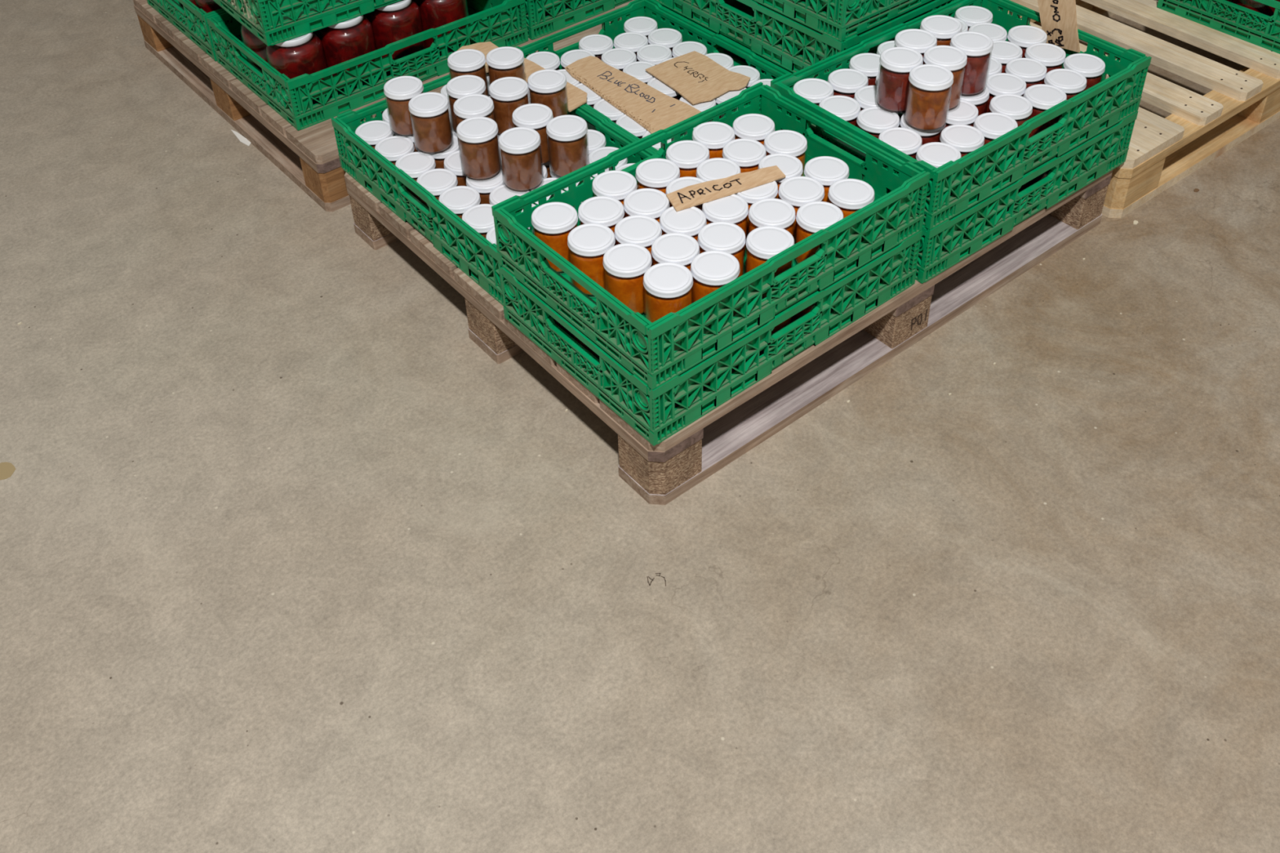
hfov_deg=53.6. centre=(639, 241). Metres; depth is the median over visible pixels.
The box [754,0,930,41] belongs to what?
plastic crate
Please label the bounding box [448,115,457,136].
jam jar
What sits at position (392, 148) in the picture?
jam jar
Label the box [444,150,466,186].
jam jar
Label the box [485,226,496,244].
jam jar
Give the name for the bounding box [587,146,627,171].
jam jar
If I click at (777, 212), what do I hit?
jam jar
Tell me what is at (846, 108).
jam jar
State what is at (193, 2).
jam jar
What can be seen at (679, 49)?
jam jar
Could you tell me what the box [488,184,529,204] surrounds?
jam jar
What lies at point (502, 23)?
plastic crate
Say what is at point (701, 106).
jam jar
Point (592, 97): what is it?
jam jar
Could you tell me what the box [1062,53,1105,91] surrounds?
jam jar
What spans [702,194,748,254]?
jam jar
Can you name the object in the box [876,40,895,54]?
jam jar
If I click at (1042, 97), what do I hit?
jam jar
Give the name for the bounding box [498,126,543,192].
jam jar
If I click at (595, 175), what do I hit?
jam jar
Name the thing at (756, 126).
jam jar
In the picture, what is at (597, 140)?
jam jar
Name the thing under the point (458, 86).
jam jar
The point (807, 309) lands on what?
jam jar
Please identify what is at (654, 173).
jam jar
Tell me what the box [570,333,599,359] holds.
jam jar
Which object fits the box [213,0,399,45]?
plastic crate
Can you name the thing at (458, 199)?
jam jar
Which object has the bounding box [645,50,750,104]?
cardboard sign
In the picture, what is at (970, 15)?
jam jar
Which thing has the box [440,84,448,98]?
jam jar
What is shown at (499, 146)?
jam jar
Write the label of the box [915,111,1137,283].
plastic crate
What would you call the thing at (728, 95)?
jam jar
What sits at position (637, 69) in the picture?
jam jar
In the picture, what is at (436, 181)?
jam jar
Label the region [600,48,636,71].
jam jar
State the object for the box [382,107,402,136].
jam jar
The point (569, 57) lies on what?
jam jar
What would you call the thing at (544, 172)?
jam jar
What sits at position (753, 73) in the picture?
jam jar
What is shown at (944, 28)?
jam jar
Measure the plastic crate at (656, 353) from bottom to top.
0.118 m
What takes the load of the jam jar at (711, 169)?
in the plastic crate at (656, 353)
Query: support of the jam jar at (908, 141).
in the plastic crate at (1117, 97)
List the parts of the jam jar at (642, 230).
lid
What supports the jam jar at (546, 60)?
in the plastic crate at (664, 18)
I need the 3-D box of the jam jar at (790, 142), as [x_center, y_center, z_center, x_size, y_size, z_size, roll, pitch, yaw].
[0.255,-0.136,2.233,0.076,0.098,0.076,-18,40,-20]
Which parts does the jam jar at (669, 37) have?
lid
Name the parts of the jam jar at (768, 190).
lid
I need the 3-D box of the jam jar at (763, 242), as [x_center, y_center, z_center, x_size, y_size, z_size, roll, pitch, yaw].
[0.205,0.036,2.007,0.076,0.098,0.076,10,39,15]
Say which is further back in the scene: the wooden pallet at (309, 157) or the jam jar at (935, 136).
the wooden pallet at (309, 157)
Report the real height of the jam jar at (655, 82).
0.098 m
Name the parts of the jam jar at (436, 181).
lid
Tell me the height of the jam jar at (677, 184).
0.098 m
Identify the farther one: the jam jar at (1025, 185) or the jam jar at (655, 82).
the jam jar at (655, 82)
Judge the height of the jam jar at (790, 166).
0.098 m
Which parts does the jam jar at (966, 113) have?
lid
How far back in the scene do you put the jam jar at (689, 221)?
2.02 m
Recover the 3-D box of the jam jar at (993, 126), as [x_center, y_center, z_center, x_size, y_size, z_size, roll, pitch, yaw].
[0.630,-0.170,2.264,0.076,0.098,0.076,-5,37,-4]
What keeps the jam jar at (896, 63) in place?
on the jam jar at (865, 95)
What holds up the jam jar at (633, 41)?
in the plastic crate at (664, 18)
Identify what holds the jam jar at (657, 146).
in the plastic crate at (664, 18)
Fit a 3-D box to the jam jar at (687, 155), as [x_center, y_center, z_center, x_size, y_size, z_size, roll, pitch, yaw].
[0.084,-0.116,2.213,0.076,0.098,0.076,4,37,8]
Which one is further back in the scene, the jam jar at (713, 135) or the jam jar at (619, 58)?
the jam jar at (619, 58)
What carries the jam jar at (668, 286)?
in the plastic crate at (656, 353)
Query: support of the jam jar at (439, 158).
in the plastic crate at (361, 161)
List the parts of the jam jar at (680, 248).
lid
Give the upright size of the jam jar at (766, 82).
0.098 m
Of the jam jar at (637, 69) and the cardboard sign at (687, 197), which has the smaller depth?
the cardboard sign at (687, 197)
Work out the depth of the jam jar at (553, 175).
2.35 m
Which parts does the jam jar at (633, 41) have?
lid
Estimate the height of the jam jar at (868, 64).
0.098 m
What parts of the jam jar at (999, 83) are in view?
lid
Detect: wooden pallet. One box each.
[133,0,633,211]
[344,168,1113,505]
[1008,0,1279,217]
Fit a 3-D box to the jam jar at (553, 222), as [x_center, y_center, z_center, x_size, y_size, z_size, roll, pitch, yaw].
[-0.137,-0.004,2.073,0.076,0.098,0.076,-18,40,-20]
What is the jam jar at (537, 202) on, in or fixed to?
in the plastic crate at (361, 161)
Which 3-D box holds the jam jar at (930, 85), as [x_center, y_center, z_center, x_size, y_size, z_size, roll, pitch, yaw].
[0.503,-0.249,2.210,0.076,0.098,0.076,17,41,23]
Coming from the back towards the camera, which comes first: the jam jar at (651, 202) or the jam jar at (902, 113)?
the jam jar at (902, 113)
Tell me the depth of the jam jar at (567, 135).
2.30 m
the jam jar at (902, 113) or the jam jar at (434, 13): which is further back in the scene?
the jam jar at (434, 13)
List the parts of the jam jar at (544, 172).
lid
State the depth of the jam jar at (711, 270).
1.93 m
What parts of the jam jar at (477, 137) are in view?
lid, glass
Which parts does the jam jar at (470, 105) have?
lid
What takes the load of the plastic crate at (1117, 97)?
on the plastic crate at (1082, 165)
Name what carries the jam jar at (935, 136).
on the plastic crate at (1117, 97)
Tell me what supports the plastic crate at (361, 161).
on the wooden pallet at (660, 473)
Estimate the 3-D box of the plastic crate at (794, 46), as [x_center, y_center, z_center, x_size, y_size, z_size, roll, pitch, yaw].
[0.356,-0.553,2.775,0.402,0.118,0.602,-27,44,-30]
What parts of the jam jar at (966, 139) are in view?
lid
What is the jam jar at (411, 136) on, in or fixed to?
in the plastic crate at (361, 161)
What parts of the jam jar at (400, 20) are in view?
lid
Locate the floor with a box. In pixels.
[0,0,1279,852]
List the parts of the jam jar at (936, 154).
lid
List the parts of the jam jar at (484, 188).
lid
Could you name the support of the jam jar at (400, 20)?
in the plastic crate at (502, 23)
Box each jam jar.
[177,0,196,8]
[195,0,222,13]
[240,25,268,71]
[265,31,332,104]
[316,14,380,93]
[355,120,394,148]
[366,0,426,74]
[374,135,414,164]
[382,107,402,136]
[383,75,423,137]
[395,151,435,200]
[402,133,422,151]
[408,92,453,155]
[414,0,471,55]
[416,168,457,228]
[422,134,460,168]
[438,186,480,243]
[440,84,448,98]
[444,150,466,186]
[446,75,486,133]
[447,48,489,97]
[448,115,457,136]
[453,93,495,151]
[456,116,502,182]
[462,204,494,258]
[466,168,505,204]
[485,73,489,95]
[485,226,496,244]
[486,46,525,86]
[488,76,529,134]
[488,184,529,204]
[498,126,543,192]
[498,146,502,169]
[511,103,553,166]
[521,201,538,228]
[525,51,559,70]
[527,69,568,117]
[528,164,547,191]
[530,177,568,199]
[531,201,577,275]
[543,160,551,177]
[546,115,589,176]
[550,167,561,177]
[552,317,572,337]
[558,69,581,85]
[560,48,595,69]
[567,222,615,295]
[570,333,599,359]
[575,83,603,126]
[576,173,597,186]
[577,195,624,245]
[578,34,613,59]
[586,128,606,155]
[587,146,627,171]
[591,170,637,218]
[593,98,624,123]
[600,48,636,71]
[603,243,652,315]
[613,31,648,61]
[614,214,662,266]
[615,163,634,170]
[616,114,647,138]
[622,61,655,84]
[623,16,657,44]
[623,187,669,222]
[635,158,679,193]
[636,44,671,65]
[642,130,671,150]
[643,262,693,322]
[647,76,681,100]
[648,27,682,57]
[651,232,699,300]
[659,57,675,63]
[659,206,706,246]
[665,176,706,210]
[666,140,709,177]
[671,40,706,57]
[679,96,715,111]
[689,376,719,394]
[690,250,740,327]
[692,121,734,158]
[696,157,740,181]
[697,221,746,277]
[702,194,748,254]
[704,53,733,69]
[715,87,746,118]
[722,137,766,173]
[727,65,759,88]
[731,359,747,372]
[732,113,774,145]
[733,180,777,238]
[745,226,794,297]
[747,198,795,238]
[750,79,773,86]
[758,153,803,199]
[760,316,792,353]
[764,129,807,176]
[778,176,824,244]
[791,302,815,322]
[792,78,833,105]
[793,200,843,263]
[804,155,848,202]
[818,95,860,126]
[827,68,868,98]
[827,178,874,244]
[848,53,880,85]
[853,84,881,111]
[856,106,899,138]
[875,46,923,114]
[875,73,906,127]
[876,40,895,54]
[878,127,922,159]
[893,28,937,64]
[899,112,943,145]
[904,63,953,133]
[915,142,961,195]
[920,14,962,45]
[922,44,967,111]
[939,99,978,141]
[939,124,984,182]
[950,31,993,97]
[954,5,992,30]
[955,17,968,31]
[960,85,989,115]
[968,22,1007,40]
[973,112,1017,169]
[985,72,1026,112]
[986,56,1001,76]
[988,93,1032,155]
[990,40,1022,72]
[1004,57,1046,88]
[1006,181,1030,211]
[1007,25,1047,57]
[1023,84,1066,137]
[1024,43,1066,84]
[1027,168,1050,186]
[1044,68,1086,124]
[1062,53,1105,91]
[1230,0,1279,16]
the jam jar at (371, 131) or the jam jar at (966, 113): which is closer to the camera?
the jam jar at (966, 113)
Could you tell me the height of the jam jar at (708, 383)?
0.098 m
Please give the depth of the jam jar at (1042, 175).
2.39 m
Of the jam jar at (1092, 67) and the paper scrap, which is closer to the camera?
the jam jar at (1092, 67)
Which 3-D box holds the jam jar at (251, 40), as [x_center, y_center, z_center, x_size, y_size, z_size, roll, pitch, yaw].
[-0.815,-0.433,2.808,0.120,0.166,0.120,-27,44,-30]
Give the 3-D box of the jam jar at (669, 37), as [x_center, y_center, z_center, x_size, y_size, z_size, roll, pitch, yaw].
[0.056,-0.411,2.802,0.076,0.098,0.076,-18,40,-20]
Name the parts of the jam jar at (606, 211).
lid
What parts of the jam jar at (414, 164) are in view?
lid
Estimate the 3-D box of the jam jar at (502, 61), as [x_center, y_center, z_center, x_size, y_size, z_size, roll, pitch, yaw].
[-0.267,-0.331,2.545,0.076,0.098,0.076,22,43,28]
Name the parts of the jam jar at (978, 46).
lid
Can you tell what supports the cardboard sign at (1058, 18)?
on the plastic crate at (1117, 97)
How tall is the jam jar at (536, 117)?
0.098 m
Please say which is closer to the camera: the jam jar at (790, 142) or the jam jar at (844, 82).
the jam jar at (790, 142)
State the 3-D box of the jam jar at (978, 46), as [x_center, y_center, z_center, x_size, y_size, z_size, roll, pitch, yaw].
[0.597,-0.322,2.303,0.076,0.098,0.076,30,47,35]
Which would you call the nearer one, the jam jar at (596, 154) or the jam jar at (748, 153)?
the jam jar at (748, 153)
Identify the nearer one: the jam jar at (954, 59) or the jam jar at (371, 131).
the jam jar at (954, 59)
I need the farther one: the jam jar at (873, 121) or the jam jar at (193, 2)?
the jam jar at (193, 2)
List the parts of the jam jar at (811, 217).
lid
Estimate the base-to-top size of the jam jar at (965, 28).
0.098 m
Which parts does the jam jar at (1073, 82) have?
lid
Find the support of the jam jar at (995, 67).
on the plastic crate at (1117, 97)
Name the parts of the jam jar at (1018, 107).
lid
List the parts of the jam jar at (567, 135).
lid, glass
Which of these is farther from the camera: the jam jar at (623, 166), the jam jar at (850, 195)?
the jam jar at (623, 166)
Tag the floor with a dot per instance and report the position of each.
(291, 562)
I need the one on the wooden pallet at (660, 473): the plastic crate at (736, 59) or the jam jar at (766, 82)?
the plastic crate at (736, 59)
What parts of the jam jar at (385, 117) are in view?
lid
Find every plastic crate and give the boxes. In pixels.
[146,0,240,61]
[205,0,528,130]
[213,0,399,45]
[331,71,655,306]
[491,81,930,389]
[497,230,922,445]
[515,0,793,155]
[524,0,630,39]
[653,0,793,78]
[654,0,955,78]
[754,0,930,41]
[770,0,1151,229]
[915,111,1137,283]
[1156,0,1279,53]
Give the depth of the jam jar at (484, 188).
2.33 m
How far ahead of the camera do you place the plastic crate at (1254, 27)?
2.91 m
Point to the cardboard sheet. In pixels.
(576, 97)
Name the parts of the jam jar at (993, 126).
lid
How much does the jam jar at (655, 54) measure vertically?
0.098 m
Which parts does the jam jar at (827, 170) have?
lid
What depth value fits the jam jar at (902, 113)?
2.37 m
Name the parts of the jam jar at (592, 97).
lid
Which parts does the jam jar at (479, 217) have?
lid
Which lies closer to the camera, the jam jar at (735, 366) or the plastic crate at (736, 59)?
the jam jar at (735, 366)
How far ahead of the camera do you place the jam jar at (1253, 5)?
2.87 m
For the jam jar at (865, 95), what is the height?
0.098 m
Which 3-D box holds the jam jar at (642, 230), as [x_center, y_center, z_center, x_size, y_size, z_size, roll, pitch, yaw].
[-0.002,0.018,2.039,0.076,0.098,0.076,-11,38,-12]
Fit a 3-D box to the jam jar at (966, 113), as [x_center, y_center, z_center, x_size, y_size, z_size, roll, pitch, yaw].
[0.571,-0.198,2.304,0.076,0.098,0.076,4,37,8]
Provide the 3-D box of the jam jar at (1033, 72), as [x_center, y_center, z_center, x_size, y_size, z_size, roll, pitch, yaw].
[0.731,-0.290,2.419,0.076,0.098,0.076,-14,39,-15]
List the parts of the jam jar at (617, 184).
lid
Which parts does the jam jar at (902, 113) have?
lid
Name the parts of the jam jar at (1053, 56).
lid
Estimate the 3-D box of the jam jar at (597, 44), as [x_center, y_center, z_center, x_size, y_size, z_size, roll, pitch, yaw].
[-0.095,-0.395,2.786,0.076,0.098,0.076,-17,40,-19]
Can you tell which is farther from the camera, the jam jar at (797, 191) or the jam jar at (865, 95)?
the jam jar at (865, 95)
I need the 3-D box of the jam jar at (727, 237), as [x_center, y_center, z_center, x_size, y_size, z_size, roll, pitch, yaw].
[0.130,0.029,2.019,0.076,0.098,0.076,1,37,4]
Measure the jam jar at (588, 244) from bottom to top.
0.098 m
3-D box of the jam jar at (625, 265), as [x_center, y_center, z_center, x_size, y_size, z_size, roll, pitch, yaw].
[-0.018,0.063,1.979,0.076,0.098,0.076,18,41,24]
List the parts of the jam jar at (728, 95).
lid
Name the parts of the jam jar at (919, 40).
lid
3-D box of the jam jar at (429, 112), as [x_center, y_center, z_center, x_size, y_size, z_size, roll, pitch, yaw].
[-0.397,-0.223,2.407,0.076,0.098,0.076,14,40,20]
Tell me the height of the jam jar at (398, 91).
0.098 m
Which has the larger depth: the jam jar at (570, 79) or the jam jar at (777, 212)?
the jam jar at (570, 79)
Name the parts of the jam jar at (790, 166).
lid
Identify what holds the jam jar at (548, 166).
in the plastic crate at (361, 161)
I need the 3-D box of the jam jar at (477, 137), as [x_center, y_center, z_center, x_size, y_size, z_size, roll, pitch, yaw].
[-0.295,-0.169,2.331,0.076,0.098,0.076,18,41,24]
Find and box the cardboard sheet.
[457,41,586,111]
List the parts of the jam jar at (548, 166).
lid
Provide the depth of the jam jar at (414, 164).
2.39 m
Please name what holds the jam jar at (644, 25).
in the plastic crate at (664, 18)
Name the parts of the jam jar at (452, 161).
lid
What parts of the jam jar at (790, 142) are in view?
lid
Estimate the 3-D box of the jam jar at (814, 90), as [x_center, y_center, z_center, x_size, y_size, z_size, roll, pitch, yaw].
[0.323,-0.246,2.376,0.076,0.098,0.076,8,38,12]
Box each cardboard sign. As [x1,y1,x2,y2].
[564,55,701,133]
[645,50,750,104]
[666,165,786,211]
[1037,0,1079,52]
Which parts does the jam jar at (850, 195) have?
lid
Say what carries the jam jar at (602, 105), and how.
in the plastic crate at (664, 18)
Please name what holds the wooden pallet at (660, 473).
on the floor
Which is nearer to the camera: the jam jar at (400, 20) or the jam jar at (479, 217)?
the jam jar at (479, 217)
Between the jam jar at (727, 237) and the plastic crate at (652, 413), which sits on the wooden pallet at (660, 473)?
the plastic crate at (652, 413)
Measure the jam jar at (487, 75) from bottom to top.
0.098 m
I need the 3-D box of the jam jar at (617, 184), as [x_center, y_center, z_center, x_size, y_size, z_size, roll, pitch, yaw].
[-0.042,-0.060,2.143,0.076,0.098,0.076,19,42,25]
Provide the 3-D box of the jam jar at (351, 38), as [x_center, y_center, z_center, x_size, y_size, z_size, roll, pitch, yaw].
[-0.643,-0.426,2.793,0.120,0.166,0.120,-22,42,-25]
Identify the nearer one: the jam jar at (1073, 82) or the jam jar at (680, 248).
the jam jar at (680, 248)
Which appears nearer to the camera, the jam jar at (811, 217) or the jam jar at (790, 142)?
the jam jar at (811, 217)
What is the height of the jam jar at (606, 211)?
0.098 m
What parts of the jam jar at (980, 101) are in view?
lid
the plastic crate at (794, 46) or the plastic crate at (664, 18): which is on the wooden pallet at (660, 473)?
the plastic crate at (664, 18)
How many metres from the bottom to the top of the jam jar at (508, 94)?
0.098 m
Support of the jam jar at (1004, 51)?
on the plastic crate at (1117, 97)
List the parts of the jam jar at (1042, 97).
lid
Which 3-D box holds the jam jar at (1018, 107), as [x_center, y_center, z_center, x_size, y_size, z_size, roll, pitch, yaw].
[0.671,-0.209,2.314,0.076,0.098,0.076,16,40,21]
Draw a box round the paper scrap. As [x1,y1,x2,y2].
[231,129,250,146]
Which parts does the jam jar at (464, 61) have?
lid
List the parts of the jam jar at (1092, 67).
lid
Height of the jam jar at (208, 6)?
0.166 m
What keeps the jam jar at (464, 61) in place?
on the jam jar
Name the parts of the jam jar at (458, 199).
lid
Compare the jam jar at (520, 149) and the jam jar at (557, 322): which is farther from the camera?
the jam jar at (520, 149)
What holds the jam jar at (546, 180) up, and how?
in the plastic crate at (361, 161)
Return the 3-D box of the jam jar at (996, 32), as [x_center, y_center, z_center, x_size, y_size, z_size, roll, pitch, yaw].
[0.690,-0.378,2.536,0.076,0.098,0.076,-8,37,-8]
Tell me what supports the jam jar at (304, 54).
in the plastic crate at (502, 23)
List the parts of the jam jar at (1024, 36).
lid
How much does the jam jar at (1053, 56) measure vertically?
0.098 m
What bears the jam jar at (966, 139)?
in the plastic crate at (1117, 97)
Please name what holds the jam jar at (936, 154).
in the plastic crate at (1117, 97)
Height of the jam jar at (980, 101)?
0.098 m
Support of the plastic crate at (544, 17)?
on the wooden pallet at (309, 157)
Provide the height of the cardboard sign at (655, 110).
0.003 m
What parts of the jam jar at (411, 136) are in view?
lid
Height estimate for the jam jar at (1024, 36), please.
0.098 m
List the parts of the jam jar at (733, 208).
lid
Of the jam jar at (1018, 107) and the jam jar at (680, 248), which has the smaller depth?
the jam jar at (680, 248)
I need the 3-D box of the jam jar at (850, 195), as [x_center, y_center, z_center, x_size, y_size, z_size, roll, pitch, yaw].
[0.348,-0.044,2.107,0.076,0.098,0.076,-12,38,-13]
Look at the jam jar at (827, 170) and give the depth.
2.13 m
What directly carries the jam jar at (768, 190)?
in the plastic crate at (656, 353)
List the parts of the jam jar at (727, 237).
lid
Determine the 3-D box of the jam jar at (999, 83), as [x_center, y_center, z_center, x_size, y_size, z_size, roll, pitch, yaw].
[0.679,-0.255,2.375,0.076,0.098,0.076,-12,38,-13]
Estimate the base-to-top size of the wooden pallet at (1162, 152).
0.143 m
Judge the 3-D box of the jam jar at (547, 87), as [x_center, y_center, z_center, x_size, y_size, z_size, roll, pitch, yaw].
[-0.178,-0.275,2.467,0.076,0.098,0.076,15,40,21]
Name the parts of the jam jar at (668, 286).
lid, glass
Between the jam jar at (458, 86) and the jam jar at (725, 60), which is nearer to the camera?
the jam jar at (458, 86)
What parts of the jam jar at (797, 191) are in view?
lid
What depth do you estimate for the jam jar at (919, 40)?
2.28 m
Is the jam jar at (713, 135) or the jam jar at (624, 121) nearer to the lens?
the jam jar at (713, 135)
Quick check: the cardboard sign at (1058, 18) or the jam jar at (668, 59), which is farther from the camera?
the jam jar at (668, 59)
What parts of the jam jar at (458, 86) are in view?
lid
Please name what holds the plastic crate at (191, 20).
on the wooden pallet at (309, 157)
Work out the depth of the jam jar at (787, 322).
2.06 m
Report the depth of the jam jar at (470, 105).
2.36 m

